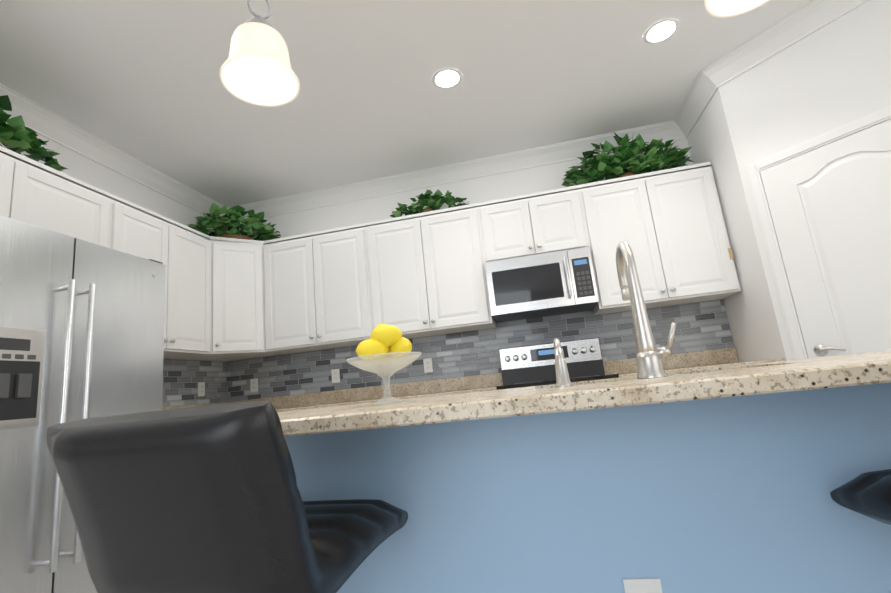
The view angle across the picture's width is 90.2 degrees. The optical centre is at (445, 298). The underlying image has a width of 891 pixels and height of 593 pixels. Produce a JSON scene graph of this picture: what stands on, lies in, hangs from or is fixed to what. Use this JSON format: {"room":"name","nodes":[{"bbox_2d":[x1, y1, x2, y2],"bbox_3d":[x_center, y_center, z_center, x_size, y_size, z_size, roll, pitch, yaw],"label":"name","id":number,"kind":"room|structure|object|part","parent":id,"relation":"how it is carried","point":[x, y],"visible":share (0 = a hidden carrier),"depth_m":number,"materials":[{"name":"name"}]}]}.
{"room":"kitchen","nodes":[
{"label":"kitchen","id":0,"kind":"room"},
{"bbox_2d":[0,122,213,232],"bbox_3d":[-2.306,0.343,2.894,0.100,2.830,2.650,-8,-11,10],"label":"wall","id":1,"kind":"structure","parent":0,"point":[88,171],"depth_m":3.19,"materials":[{"name":"white paint"}]},
{"bbox_2d":[0,146,111,248],"bbox_3d":[-2.306,-0.479,2.219,0.344,0.499,1.056,-8,-11,10],"label":"upper cabinet","id":2,"kind":"object","parent":1,"relation":"attached to","point":[33,192],"depth_m":2.38,"materials":[{"name":"white paint"}]},
{"bbox_2d":[0,95,67,170],"bbox_3d":[-2.352,-0.914,2.224,0.335,0.358,0.856,-8,-11,10],"label":"plant","id":3,"kind":"object","parent":2,"relation":"on","point":[17,136],"visible":0.75,"depth_m":2.32,"materials":[{"name":"green plant"}]},
{"bbox_2d":[112,194,211,358],"bbox_3d":[-2.063,-0.090,3.118,0.389,0.954,0.909,-8,-11,10],"label":"upper cabinet","id":4,"kind":"object","parent":1,"relation":"attached to","point":[185,251],"depth_m":3.15,"materials":[{"name":"white paint"}]},
{"bbox_2d":[162,358,225,406],"bbox_3d":[-2.132,0.675,3.286,0.007,0.500,1.470,-8,-11,10],"label":"backsplash","id":5,"kind":"structure","parent":1,"relation":"attached to","point":[181,377],"depth_m":3.62,"materials":[{"name":"tile"}]},
{"bbox_2d":[198,382,204,395],"bbox_3d":[-2.035,0.759,3.702,0.008,0.116,0.072,-8,-11,10],"label":"electrical outlet","id":6,"kind":"object","parent":5,"relation":"attached to","point":[201,388],"visible":1,"depth_m":3.70,"materials":[{"name":"white plastic"}]},
{"bbox_2d":[0,0,811,207],"bbox_3d":[-0.997,-1.846,0.015,13.100,0.050,8.430,-8,-11,10],"label":"ceiling","id":7,"kind":"structure","parent":0,"point":[140,80],"depth_m":2.70,"materials":[{"name":"white paint"}]},
{"bbox_2d":[220,0,299,106],"bbox_3d":[-0.583,-1.093,1.378,0.214,0.970,0.214,-8,-11,10],"label":"pendant light","id":8,"kind":"object","parent":7,"relation":"hanging from","point":[255,69],"visible":1,"depth_m":1.31,"materials":[{"name":"white glass"}]},
{"bbox_2d":[432,68,461,88],"bbox_3d":[0.011,-1.369,2.771,0.190,0.007,0.190,-8,-11,10],"label":"recessed light","id":9,"kind":"object","parent":7,"relation":"in","point":[446,78],"visible":1,"depth_m":2.77,"materials":[{"name":"white paint"}]},
{"bbox_2d":[643,18,678,43],"bbox_3d":[1.246,-1.539,2.564,0.190,0.007,0.190,-8,-11,10],"label":"recessed light","id":10,"kind":"object","parent":7,"relation":"in","point":[662,30],"visible":1,"depth_m":2.56,"materials":[{"name":"white paint"}]},
{"bbox_2d":[705,0,770,17],"bbox_3d":[0.723,-1.263,1.208,0.214,0.970,0.214,-8,-11,10],"label":"pendant light","id":11,"kind":"object","parent":7,"relation":"hanging from","point":[724,8],"visible":1,"depth_m":1.20,"materials":[{"name":"white glass"}]},
{"bbox_2d":[227,139,734,346],"bbox_3d":[2.184,-0.033,3.348,8.590,2.830,0.100,-8,-11,10],"label":"wall","id":12,"kind":"structure","parent":0,"point":[515,183],"depth_m":3.93,"materials":[{"name":"white paint"}]},
{"bbox_2d":[168,236,275,361],"bbox_3d":[-1.783,0.007,3.749,0.683,0.954,0.683,-8,-11,10],"label":"upper cabinet","id":13,"kind":"object","parent":12,"relation":"attached to","point":[239,266],"depth_m":3.60,"materials":[{"name":"white paint"}]},
{"bbox_2d":[188,203,280,240],"bbox_3d":[-1.825,-0.666,3.834,0.717,0.398,0.733,-8,-11,10],"label":"plant","id":14,"kind":"object","parent":13,"relation":"on","point":[222,225],"visible":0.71,"depth_m":3.71,"materials":[{"name":"green plant"}]},
{"bbox_2d":[268,222,379,354],"bbox_3d":[-1.024,-0.070,3.757,1.042,0.954,0.389,-8,-11,10],"label":"upper cabinet","id":15,"kind":"object","parent":12,"relation":"attached to","point":[324,287],"depth_m":3.60,"materials":[{"name":"white paint"}]},
{"bbox_2d":[368,203,495,338],"bbox_3d":[-0.162,-0.187,3.622,1.009,0.954,0.344,-8,-11,10],"label":"upper cabinet","id":16,"kind":"object","parent":12,"relation":"attached to","point":[423,274],"depth_m":3.44,"materials":[{"name":"white paint"}]},
{"bbox_2d":[390,189,468,217],"bbox_3d":[-0.140,-0.780,3.708,0.696,0.230,0.331,-8,-11,10],"label":"plant","id":17,"kind":"object","parent":16,"relation":"on","point":[434,202],"visible":0.77,"depth_m":3.62,"materials":[{"name":"green plant"}]},
{"bbox_2d":[226,299,733,406],"bbox_3d":[0.052,0.494,3.642,4.186,0.550,0.008,-8,-11,10],"label":"backsplash","id":18,"kind":"structure","parent":12,"relation":"attached to","point":[702,326],"depth_m":3.60,"materials":[{"name":"tile"}]},
{"bbox_2d":[250,378,257,391],"bbox_3d":[-1.703,0.774,3.949,0.072,0.116,0.008,-8,-11,10],"label":"electrical outlet","id":19,"kind":"object","parent":18,"relation":"attached to","point":[253,385],"visible":1,"depth_m":3.95,"materials":[{"name":"white plastic"}]},
{"bbox_2d":[331,369,339,382],"bbox_3d":[-0.943,0.667,3.809,0.072,0.116,0.008,-8,-11,10],"label":"electrical outlet","id":20,"kind":"object","parent":18,"relation":"attached to","point":[335,373],"visible":1,"depth_m":3.81,"materials":[{"name":"white plastic"}]},
{"bbox_2d":[423,358,432,372],"bbox_3d":[-0.144,0.554,3.663,0.072,0.116,0.008,-8,-11,10],"label":"electrical outlet","id":21,"kind":"object","parent":18,"relation":"attached to","point":[428,367],"visible":1,"depth_m":3.66,"materials":[{"name":"white plastic"}]},
{"bbox_2d":[476,185,587,265],"bbox_3d":[0.680,-0.531,3.507,0.768,0.499,0.344,-8,-11,10],"label":"upper cabinet","id":22,"kind":"object","parent":12,"relation":"attached to","point":[548,221],"depth_m":3.35,"materials":[{"name":"white paint"}]},
{"bbox_2d":[485,247,598,322],"bbox_3d":[0.716,-0.091,3.367,0.756,0.411,0.441,-8,-11,10],"label":"microwave","id":23,"kind":"object","parent":22,"relation":"attached to","point":[545,284],"visible":1,"depth_m":3.21,"materials":[{"name":"grey metal"}]},
{"bbox_2d":[576,162,740,314],"bbox_3d":[1.526,-0.425,3.312,0.920,0.954,0.344,-8,-11,10],"label":"upper cabinet","id":24,"kind":"object","parent":12,"relation":"attached to","point":[671,220],"depth_m":3.15,"materials":[{"name":"white paint"}]},
{"bbox_2d":[562,132,693,186],"bbox_3d":[1.373,-1.095,3.444,0.979,0.433,0.346,-8,-11,10],"label":"plant","id":25,"kind":"object","parent":24,"relation":"on","point":[623,160],"visible":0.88,"depth_m":3.35,"materials":[{"name":"green plant"}]},
{"bbox_2d":[687,0,890,361],"bbox_3d":[4.035,-0.482,2.065,4.400,2.830,1.779,-8,-11,10],"label":"wall","id":26,"kind":"structure","parent":0,"point":[835,74],"depth_m":2.68,"materials":[{"name":"white paint"}]},
{"bbox_2d":[0,0,868,217],"bbox_3d":[-0.617,-1.312,2.427,6.829,0.124,3.243,-8,-11,10],"label":"crown molding","id":27,"kind":"structure","parent":26,"relation":"attached to","point":[807,19],"depth_m":3.43,"materials":[{"name":"white paint"}]},
{"bbox_2d":[746,106,890,359],"bbox_3d":[2.238,0.105,2.218,0.644,2.109,0.644,-8,-11,10],"label":"pantry door","id":28,"kind":"structure","parent":26,"relation":"in","point":[822,202],"depth_m":2.42,"materials":[{"name":"white paint"}]},
{"bbox_3d":[2.066,0.276,2.397,0.097,0.061,0.138,-8,-11,10],"label":"handle","id":29,"kind":"part","parent":28,"relation":"part of","materials":[{"name":"silver metal"}]},
{"bbox_3d":[-0.705,0.963,-0.547,13.100,0.050,8.430,-8,-11,10],"label":"floor","id":30,"kind":"structure","parent":0,"visible":0},
{"bbox_2d":[0,215,165,592],"bbox_3d":[-1.918,0.645,1.932,0.858,1.787,0.911,-8,-11,10],"label":"fridge","id":31,"kind":"object","parent":30,"relation":"on","point":[81,329],"visible":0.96,"depth_m":1.82,"materials":[{"name":"grey metal"}]},
{"bbox_2d":[162,400,245,409],"bbox_3d":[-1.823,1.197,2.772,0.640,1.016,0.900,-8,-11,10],"label":"countertop","id":32,"kind":"structure","parent":30,"relation":"on","point":[183,406],"depth_m":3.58,"materials":[{"name":"beige stone"}]},
{"bbox_2d":[46,401,407,592],"bbox_3d":[-0.317,0.669,0.768,0.400,0.959,0.513,-9,-12,15],"label":"stool","id":33,"kind":"object","parent":30,"relation":"on","point":[203,499],"visible":1,"depth_m":0.62,"materials":[{"name":"black leather"}]},
{"bbox_2d":[246,372,502,411],"bbox_3d":[-0.771,1.204,3.350,2.479,1.018,0.642,-8,-11,10],"label":"countertop","id":34,"kind":"structure","parent":30,"relation":"on","point":[484,382],"depth_m":3.64,"materials":[{"name":"beige stone"}]},
{"bbox_2d":[496,337,618,389],"bbox_3d":[0.791,0.883,3.029,0.762,1.200,0.719,-8,-11,10],"label":"stove","id":35,"kind":"object","parent":30,"relation":"on","point":[528,366],"visible":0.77,"depth_m":3.39,"materials":[{"name":"grey metal"}]},
{"bbox_2d":[277,241,890,592],"bbox_3d":[0.427,0.492,1.147,2.330,1.303,0.930,-8,-11,10],"label":"kitchen island","id":36,"kind":"object","parent":30,"relation":"on","point":[652,476],"visible":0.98,"depth_m":0.94,"materials":[{"name":"blue paint"}]},
{"bbox_2d":[553,241,676,387],"bbox_3d":[0.438,0.037,1.240,0.319,0.382,0.216,-8,-11,10],"label":"island faucet","id":37,"kind":"object","parent":36,"relation":"on","point":[649,364],"depth_m":1.14,"materials":[{"name":"silver metal"}]},
{"bbox_2d":[603,347,784,377],"bbox_3d":[1.639,0.864,2.909,0.932,1.016,0.642,-8,-11,10],"label":"countertop","id":38,"kind":"structure","parent":30,"relation":"on","point":[708,359],"depth_m":3.24,"materials":[{"name":"beige stone"}]},
{"bbox_2d":[830,469,890,524],"bbox_3d":[0.910,0.496,0.541,0.400,0.959,0.513,-6,-11,2],"label":"stool","id":39,"kind":"object","parent":30,"relation":"on","point":[867,494],"visible":1,"depth_m":0.75,"materials":[{"name":"black leather"}]}
]}

